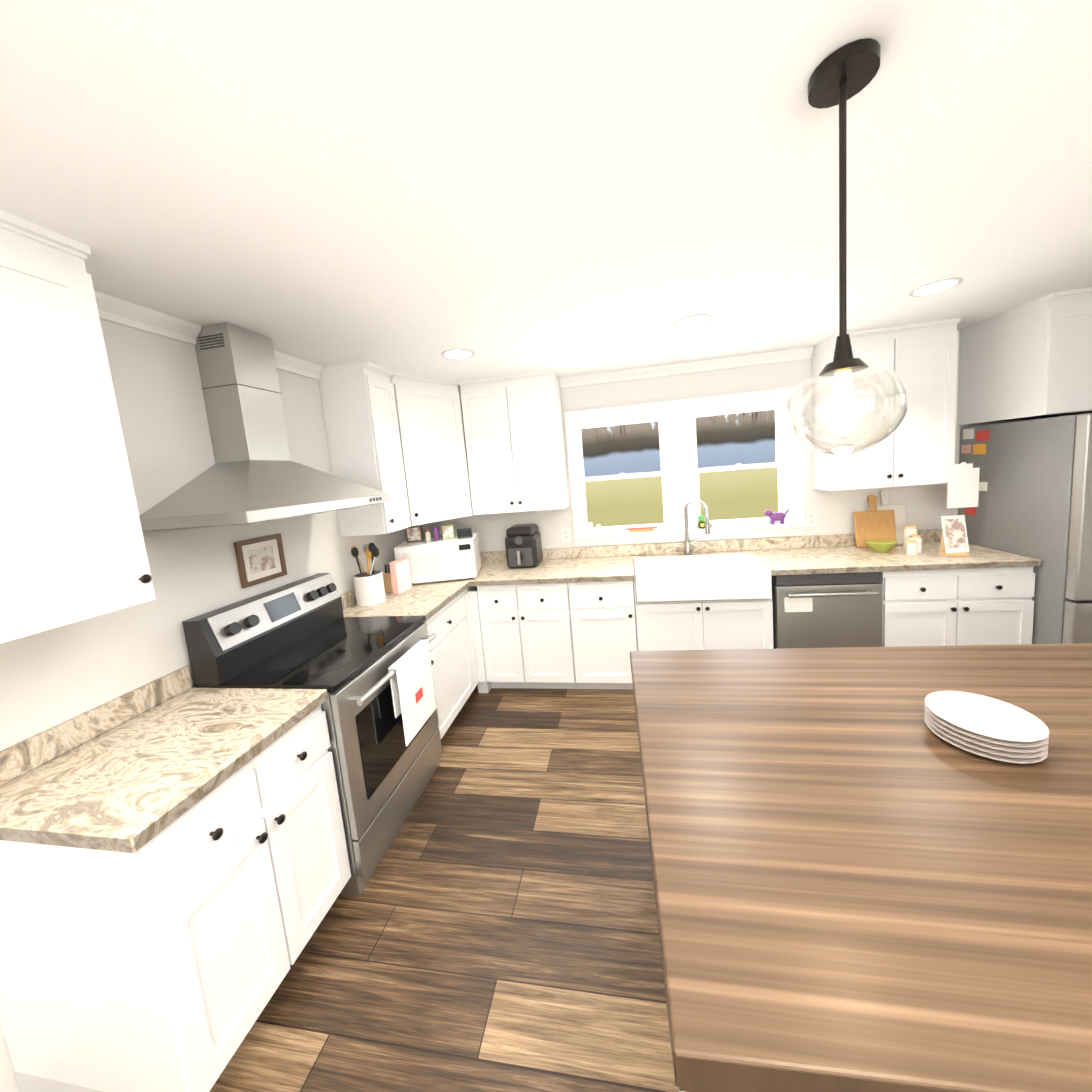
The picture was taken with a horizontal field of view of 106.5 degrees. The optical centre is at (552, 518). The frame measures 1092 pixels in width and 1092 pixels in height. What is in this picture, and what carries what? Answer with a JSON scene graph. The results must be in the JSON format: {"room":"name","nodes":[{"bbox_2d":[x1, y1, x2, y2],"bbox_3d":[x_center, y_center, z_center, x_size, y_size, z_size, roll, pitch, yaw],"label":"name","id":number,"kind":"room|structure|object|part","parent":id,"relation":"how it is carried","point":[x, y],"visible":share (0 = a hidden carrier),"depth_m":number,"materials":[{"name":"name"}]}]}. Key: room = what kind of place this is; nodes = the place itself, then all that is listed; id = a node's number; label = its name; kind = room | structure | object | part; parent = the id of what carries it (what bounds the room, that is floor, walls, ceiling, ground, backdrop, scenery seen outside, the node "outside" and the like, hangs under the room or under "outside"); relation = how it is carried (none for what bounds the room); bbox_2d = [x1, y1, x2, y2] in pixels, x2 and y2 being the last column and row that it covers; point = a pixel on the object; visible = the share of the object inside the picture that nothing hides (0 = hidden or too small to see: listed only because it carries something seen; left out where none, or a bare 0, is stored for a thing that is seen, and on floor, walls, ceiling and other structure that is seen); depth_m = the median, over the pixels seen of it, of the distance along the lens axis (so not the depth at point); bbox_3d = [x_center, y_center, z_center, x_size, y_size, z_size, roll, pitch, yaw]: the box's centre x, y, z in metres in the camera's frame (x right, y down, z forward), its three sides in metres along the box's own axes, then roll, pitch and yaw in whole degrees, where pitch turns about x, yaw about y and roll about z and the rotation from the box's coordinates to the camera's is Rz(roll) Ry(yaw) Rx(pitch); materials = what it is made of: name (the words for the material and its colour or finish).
{"room":"kitchen","nodes":[
{"label":"kitchen","id":0,"kind":"room"},
{"bbox_2d":[0,319,424,1091],"bbox_3d":[-1.750,0.525,0.726,0.120,2.430,6.524,-4,7,10],"label":"wall","id":1,"kind":"structure","parent":0,"point":[54,677],"depth_m":1.63,"materials":[{"name":"paint"}]},
{"bbox_2d":[0,210,155,643],"bbox_3d":[-1.518,-0.207,0.897,0.364,1.058,0.760,-4,7,10],"label":"upper cabinet","id":2,"kind":"object","parent":1,"relation":"attached to","point":[72,547],"visible":1,"depth_m":1.10,"materials":[{"name":"white wood"}]},
{"bbox_2d":[0,666,191,785],"bbox_3d":[-1.554,0.692,1.366,0.020,0.091,0.646,-4,7,10],"label":"backsplash","id":3,"kind":"structure","parent":1,"relation":"attached to","point":[27,755],"depth_m":1.35,"materials":[{"name":"stone"}]},
{"bbox_2d":[94,290,201,344],"bbox_3d":[-1.600,-0.767,1.515,0.058,0.073,0.556,-4,7,10],"label":"crown molding","id":4,"kind":"structure","parent":1,"relation":"attached to","point":[122,312],"depth_m":1.59,"materials":[{"name":"white wood"}]},
{"bbox_2d":[234,534,286,588],"bbox_3d":[-1.465,0.206,2.056,0.018,0.223,0.255,-4,7,10],"label":"picture frame","id":5,"kind":"object","parent":1,"relation":"attached to","point":[260,560],"visible":0.96,"depth_m":2.04,"materials":[{"name":"brown wood"}]},
{"bbox_2d":[139,322,389,530],"bbox_3d":[-1.290,-0.441,1.899,0.495,0.855,0.915,-4,7,10],"label":"range hood","id":6,"kind":"object","parent":1,"relation":"attached to","point":[254,474],"visible":0.96,"depth_m":1.81,"materials":[{"name":"silver metal"}]},
{"bbox_2d":[274,350,324,379],"bbox_3d":[-1.474,-0.865,2.272,0.058,0.073,0.512,-4,7,10],"label":"crown molding","id":7,"kind":"structure","parent":1,"relation":"attached to","point":[284,362],"depth_m":2.33,"materials":[{"name":"white wood"}]},
{"bbox_2d":[340,589,355,608],"bbox_3d":[-1.265,0.469,3.092,0.020,0.091,1.344,-4,7,10],"label":"backsplash","id":8,"kind":"structure","parent":1,"relation":"attached to","point":[348,598],"depth_m":2.65,"materials":[{"name":"stone"}]},
{"bbox_2d":[319,361,410,536],"bbox_3d":[-1.216,-0.438,2.700,0.364,1.062,0.294,-4,7,10],"label":"upper cabinet","id":9,"kind":"object","parent":1,"relation":"attached to","point":[361,420],"visible":0.98,"depth_m":2.57,"materials":[{"name":"white wood"}]},
{"bbox_2d":[390,372,472,525],"bbox_3d":[-1.002,-0.518,3.225,0.613,1.058,0.820,-4,7,10],"label":"upper cabinet","id":10,"kind":"object","parent":1,"relation":"attached to","point":[432,440],"visible":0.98,"depth_m":3.02,"materials":[{"name":"white wood"}]},
{"bbox_2d":[209,684,678,1091],"bbox_3d":[1.267,1.581,0.383,6.000,0.080,6.574,-4,7,10],"label":"floor","id":11,"kind":"structure","parent":0,"point":[493,927],"depth_m":1.49,"materials":[{"name":"brown wood"}]},
{"bbox_2d":[0,705,350,1091],"bbox_3d":[-1.196,1.189,1.379,0.659,0.872,0.625,-4,7,10],"label":"base cabinet","id":12,"kind":"object","parent":11,"relation":"on","point":[164,959],"visible":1,"depth_m":1.10,"materials":[{"name":"white wood"}]},
{"bbox_2d":[0,688,327,852],"bbox_3d":[-1.240,0.738,1.319,0.647,0.040,0.648,-4,7,10],"label":"countertop","id":13,"kind":"structure","parent":12,"relation":"on","point":[135,783],"depth_m":1.19,"materials":[{"name":"stone"}]},
{"bbox_2d":[182,573,441,895],"bbox_3d":[-1.035,0.937,2.034,0.733,1.193,0.766,-4,7,10],"label":"range","id":14,"kind":"object","parent":11,"relation":"on","point":[373,676],"visible":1,"depth_m":1.85,"materials":[{"name":"silver metal"}]},
{"bbox_2d":[388,639,436,746],"bbox_3d":[-0.690,0.854,2.035,0.045,0.386,0.310,-4,7,10],"label":"towel","id":15,"kind":"object","parent":14,"relation":"hanging from","point":[412,685],"depth_m":1.99,"materials":[{"name":"fabric"}]},
{"bbox_2d":[425,593,474,738],"bbox_3d":[-0.963,1.009,2.768,0.659,0.872,0.665,-4,7,10],"label":"base cabinet","id":16,"kind":"object","parent":11,"relation":"on","point":[451,661],"visible":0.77,"depth_m":2.71,"materials":[{"name":"white wood"}]},
{"bbox_2d":[462,586,490,692],"bbox_3d":[-0.837,0.921,3.440,0.686,0.872,0.710,-4,7,10],"label":"base cabinet","id":17,"kind":"object","parent":11,"relation":"on","point":[470,594],"visible":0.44,"depth_m":3.11,"materials":[{"name":"white wood"}]},
{"bbox_2d":[343,578,470,621],"bbox_3d":[-1.001,0.554,2.740,0.650,0.039,0.720,-4,7,10],"label":"countertop","id":18,"kind":"structure","parent":17,"relation":"on","point":[428,600],"depth_m":2.65,"materials":[{"name":"stone"}]},
{"bbox_2d":[351,542,385,605],"bbox_3d":[-1.219,0.356,2.693,0.209,0.398,0.180,-4,7,10],"label":"utensil crock","id":19,"kind":"object","parent":18,"relation":"on","point":[369,588],"visible":1,"depth_m":2.65,"materials":[{"name":"white ceramic"}]},
{"bbox_2d":[383,564,392,592],"bbox_3d":[-1.167,0.423,2.936,0.085,0.200,0.085,-4,7,10],"label":"holder","id":20,"kind":"object","parent":18,"relation":"on","point":[387,581],"visible":0.54,"depth_m":2.90,"materials":[{"name":"brown wood"}]},
{"bbox_2d":[389,558,411,593],"bbox_3d":[-1.088,0.407,2.918,0.060,0.225,0.160,-4,7,10],"label":"book","id":21,"kind":"object","parent":18,"relation":"on","point":[400,575],"visible":0.96,"depth_m":2.87,"materials":[{"name":"paper"}]},
{"bbox_2d":[394,524,480,583],"bbox_3d":[-0.897,0.253,3.234,0.580,0.426,0.408,-5,7,-4],"label":"microwave","id":22,"kind":"object","parent":18,"relation":"on","point":[448,554],"visible":0.9,"depth_m":3.05,"materials":[{"name":"white metal"}]},
{"bbox_2d":[477,585,528,687],"bbox_3d":[-0.343,0.887,3.379,0.306,0.872,0.655,-4,7,10],"label":"base cabinet","id":23,"kind":"object","parent":11,"relation":"on","point":[501,634],"visible":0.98,"depth_m":3.09,"materials":[{"name":"white wood"}]},
{"bbox_2d":[517,583,577,688],"bbox_3d":[-0.001,0.865,3.319,0.381,0.872,0.655,-4,7,10],"label":"base cabinet","id":24,"kind":"object","parent":11,"relation":"on","point":[546,631],"visible":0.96,"depth_m":3.03,"materials":[{"name":"white wood"}]},
{"bbox_2d":[568,581,636,689],"bbox_3d":[0.419,0.839,3.245,0.466,0.872,0.655,-4,7,10],"label":"base cabinet","id":25,"kind":"object","parent":11,"relation":"on","point":[603,626],"visible":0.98,"depth_m":2.96,"materials":[{"name":"white wood"}]},
{"bbox_2d":[633,575,772,650],"bbox_3d":[1.098,0.796,3.126,0.907,0.872,0.655,-4,7,10],"label":"base cabinet","id":26,"kind":"object","parent":11,"relation":"on","point":[706,625],"visible":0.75,"depth_m":2.83,"materials":[{"name":"white wood"}]},
{"bbox_2d":[447,541,1040,585],"bbox_3d":[0.878,0.356,3.105,4.242,0.039,0.660,-4,7,10],"label":"countertop","id":27,"kind":"structure","parent":26,"relation":"on","point":[832,559],"depth_m":2.90,"materials":[{"name":"stone"}]},
{"bbox_2d":[505,523,542,567],"bbox_3d":[-0.248,0.227,3.391,0.260,0.335,0.343,-4,7,10],"label":"air fryer","id":28,"kind":"object","parent":27,"relation":"on","point":[523,545],"visible":1,"depth_m":3.29,"materials":[{"name":"black plastic"}]},
{"bbox_2d":[684,499,709,554],"bbox_3d":[1.117,0.074,3.186,0.166,0.458,0.269,-4,7,10],"label":"faucet","id":29,"kind":"object","parent":27,"relation":"on","point":[687,540],"visible":1,"depth_m":3.27,"materials":[{"name":"silver metal"}]},
{"bbox_2d":[633,553,771,601],"bbox_3d":[1.054,0.426,3.014,0.878,0.202,0.518,-4,7,10],"label":"farmhouse sink","id":30,"kind":"object","parent":27,"relation":"in","point":[737,576],"visible":0.96,"depth_m":2.79,"materials":[{"name":"ceramic"}]},
{"bbox_2d":[853,490,905,546],"bbox_3d":[2.458,-0.006,3.068,0.360,0.417,0.112,-4,7,10],"label":"cutting boards","id":31,"kind":"object","parent":27,"relation":"on","point":[886,520],"visible":0.85,"depth_m":3.05,"materials":[{"name":"brown wood"}]},
{"bbox_2d":[865,539,897,552],"bbox_3d":[2.334,0.198,2.900,0.190,0.078,0.190,-4,7,10],"label":"bowl","id":32,"kind":"object","parent":27,"relation":"on","point":[881,545],"visible":1,"depth_m":2.86,"materials":[{"name":"ceramic"}]},
{"bbox_2d":[903,525,917,535],"bbox_3d":[2.557,0.134,2.916,0.079,0.165,0.080,-4,7,10],"label":"jar","id":33,"kind":"object","parent":27,"relation":"on","point":[908,528],"depth_m":2.89,"materials":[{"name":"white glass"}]},
{"bbox_2d":[903,533,921,554],"bbox_3d":[2.482,0.178,2.801,0.150,0.115,0.069,-10,8,-38],"label":"jar","id":34,"kind":"object","parent":27,"relation":"on","point":[912,541],"depth_m":2.79,"materials":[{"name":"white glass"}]},
{"bbox_2d":[938,515,969,556],"bbox_3d":[2.623,0.110,2.662,0.130,0.257,0.090,-4,7,10],"label":"cards","id":35,"kind":"object","parent":27,"relation":"on","point":[954,540],"visible":1,"depth_m":2.65,"materials":[{"name":"paper"}]},
{"bbox_2d":[772,572,882,648],"bbox_3d":[1.869,0.751,2.973,0.636,0.870,0.691,-4,7,10],"label":"dishwasher","id":36,"kind":"object","parent":11,"relation":"on","point":[838,610],"visible":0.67,"depth_m":2.67,"materials":[{"name":"silver metal"}]},
{"bbox_2d":[630,643,1091,1091],"bbox_3d":[1.381,0.992,0.971,2.281,0.929,1.213,-4,7,10],"label":"kitchen island","id":37,"kind":"object","parent":11,"relation":"on","point":[866,878],"visible":1,"depth_m":0.72,"materials":[{"name":"brown wood"}]},
{"bbox_2d":[925,691,1048,763],"bbox_3d":[1.060,0.512,1.008,0.210,0.064,0.210,-4,7,10],"label":"plate stack","id":38,"kind":"object","parent":37,"relation":"on","point":[989,727],"visible":0.98,"depth_m":0.97,"materials":[{"name":"white ceramic"}]},
{"bbox_2d":[882,567,1034,646],"bbox_3d":[2.596,0.702,2.863,0.815,0.872,0.655,-4,7,10],"label":"base cabinet","id":39,"kind":"object","parent":11,"relation":"on","point":[977,606],"visible":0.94,"depth_m":2.56,"materials":[{"name":"white wood"}]},
{"bbox_2d":[958,413,1091,643],"bbox_3d":[3.396,0.232,2.544,0.913,1.743,0.886,-4,7,10],"label":"refrigerator","id":40,"kind":"object","parent":11,"relation":"on","point":[1035,490],"visible":0.71,"depth_m":2.40,"materials":[{"name":"silver metal"}]},
{"bbox_2d":[947,462,979,508],"bbox_3d":[2.725,-0.224,2.711,0.175,0.302,0.020,-4,7,10],"label":"hanging towel","id":41,"kind":"object","parent":40,"relation":"hanging from","point":[963,488],"visible":1,"depth_m":2.70,"materials":[{"name":"fabric"}]},
{"bbox_2d":[0,0,1091,381],"bbox_3d":[1.060,-0.904,0.096,6.000,0.080,6.574,-4,7,10],"label":"ceiling","id":42,"kind":"structure","parent":0,"point":[564,188],"depth_m":1.02,"materials":[{"name":"paint"}]},
{"bbox_2d":[441,349,474,358],"bbox_3d":[-0.575,-0.999,2.478,0.200,0.006,0.200,-4,7,10],"label":"recessed light","id":43,"kind":"object","parent":42,"relation":"in","point":[458,353],"visible":1,"depth_m":2.46,"materials":[{"name":"grey plastic"}]},
{"bbox_2d":[673,314,711,327],"bbox_3d":[0.767,-1.083,2.243,0.200,0.006,0.200,-4,7,10],"label":"recessed light","id":44,"kind":"object","parent":42,"relation":"in","point":[691,321],"visible":1,"depth_m":2.23,"materials":[{"name":"grey"}]},
{"bbox_2d":[786,38,908,454],"bbox_3d":[0.616,-0.524,0.866,0.218,0.770,0.218,-4,7,10],"label":"pendant lamp","id":45,"kind":"object","parent":42,"relation":"hanging from","point":[841,76],"visible":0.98,"depth_m":0.85,"materials":[{"name":"brown metal"}]},
{"bbox_3d":[0.641,-0.228,0.901,0.218,0.171,0.218,-4,7,10],"label":"pendant globe","id":46,"kind":"part","parent":45,"relation":"part of","materials":[{"name":"clear glass"}]},
{"bbox_2d":[908,278,962,296],"bbox_3d":[1.913,-1.155,2.041,0.200,0.006,0.200,-4,7,10],"label":"recessed light","id":47,"kind":"object","parent":42,"relation":"in","point":[935,287],"visible":1,"depth_m":2.03,"materials":[{"name":"grey plastic"}]},
{"bbox_2d":[424,330,1069,563],"bbox_3d":[1.682,-0.061,3.333,5.800,2.430,0.150,-4,7,10],"label":"wall","id":48,"kind":"structure","parent":0,"point":[926,508],"depth_m":3.19,"materials":[{"name":"paint"}]},
{"bbox_2d":[459,370,568,514],"bbox_3d":[-0.299,-0.591,3.334,0.750,1.054,0.359,-4,7,10],"label":"upper cabinet","id":49,"kind":"object","parent":48,"relation":"attached to","point":[514,438],"visible":1,"depth_m":3.19,"materials":[{"name":"white wood"}]},
{"bbox_2d":[561,529,570,541],"bbox_3d":[0.114,0.145,3.540,0.072,0.116,0.008,-4,7,10],"label":"electrical outlet","id":50,"kind":"object","parent":48,"relation":"attached to","point":[565,535],"visible":1,"depth_m":3.54,"materials":[{"name":"white plastic"}]},
{"bbox_2d":[565,386,805,545],"bbox_3d":[1.042,-0.385,3.334,1.812,1.139,0.175,-4,7,10],"label":"window","id":51,"kind":"structure","parent":48,"relation":"in","point":[679,445],"depth_m":3.30,"materials":[{"name":"white wood"}]},
{"bbox_2d":[587,522,601,533],"bbox_3d":[0.351,0.079,3.456,0.124,0.106,0.048,-4,7,10],"label":"figurine","id":52,"kind":"object","parent":51,"relation":"on","point":[590,529],"visible":1,"depth_m":3.44,"materials":[{"name":"white ceramic"}]},
{"bbox_3d":[0.588,-0.358,3.453,0.753,0.978,0.099,-4,7,10],"label":"window sash","id":53,"kind":"part","parent":51,"relation":"part of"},
{"bbox_2d":[625,526,656,531],"bbox_3d":[0.736,0.090,3.393,0.260,0.034,0.040,-4,7,10],"label":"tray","id":54,"kind":"object","parent":51,"relation":"on","point":[642,529],"visible":1,"depth_m":3.38,"materials":[{"name":"brown wood"}]},
{"bbox_2d":[698,516,711,528],"bbox_3d":[1.226,0.026,3.302,0.103,0.100,0.062,-4,7,10],"label":"tractor","id":55,"kind":"object","parent":51,"relation":"on","point":[701,522],"visible":0.73,"depth_m":3.28,"materials":[{"name":"green plastic"}]},
{"bbox_3d":[1.492,-0.415,3.294,0.713,0.978,0.099,-4,7,10],"label":"window sash","id":56,"kind":"part","parent":51,"relation":"part of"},
{"bbox_2d":[764,509,788,524],"bbox_3d":[1.762,-0.015,3.208,0.185,0.115,0.064,-4,7,10],"label":"dog","id":57,"kind":"object","parent":51,"relation":"on","point":[777,516],"visible":1,"depth_m":3.19,"materials":[{"name":"purple plastic"}]},
{"bbox_2d":[559,346,813,387],"bbox_3d":[0.993,-1.176,3.196,1.908,0.073,0.058,-4,7,10],"label":"crown molding","id":58,"kind":"structure","parent":48,"relation":"attached to","point":[806,352],"depth_m":3.18,"materials":[{"name":"white wood"}]},
{"bbox_2d":[480,529,941,561],"bbox_3d":[0.924,0.250,3.409,4.242,0.091,0.025,-4,7,10],"label":"backsplash","id":59,"kind":"structure","parent":48,"relation":"attached to","point":[935,535],"depth_m":3.34,"materials":[{"name":"stone"}]},
{"bbox_2d":[806,512,815,526],"bbox_3d":[2.025,0.006,3.202,0.072,0.116,0.008,-4,7,10],"label":"electrical outlet","id":60,"kind":"object","parent":48,"relation":"attached to","point":[810,519],"visible":1,"depth_m":3.20,"materials":[{"name":"white plastic"}]},
{"bbox_2d":[812,318,960,490],"bbox_3d":[2.310,-0.755,2.876,0.730,1.054,0.359,-4,7,10],"label":"upper cabinet","id":61,"kind":"object","parent":48,"relation":"attached to","point":[916,447],"visible":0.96,"depth_m":2.73,"materials":[{"name":"white wood"}]},
{"bbox_2d":[958,288,1091,424],"bbox_3d":[3.323,-0.995,2.522,0.938,0.665,0.655,-4,7,10],"label":"upper cabinet","id":62,"kind":"object","parent":48,"relation":"attached to","point":[1031,360],"visible":1,"depth_m":2.42,"materials":[{"name":"white wood"}]}
]}

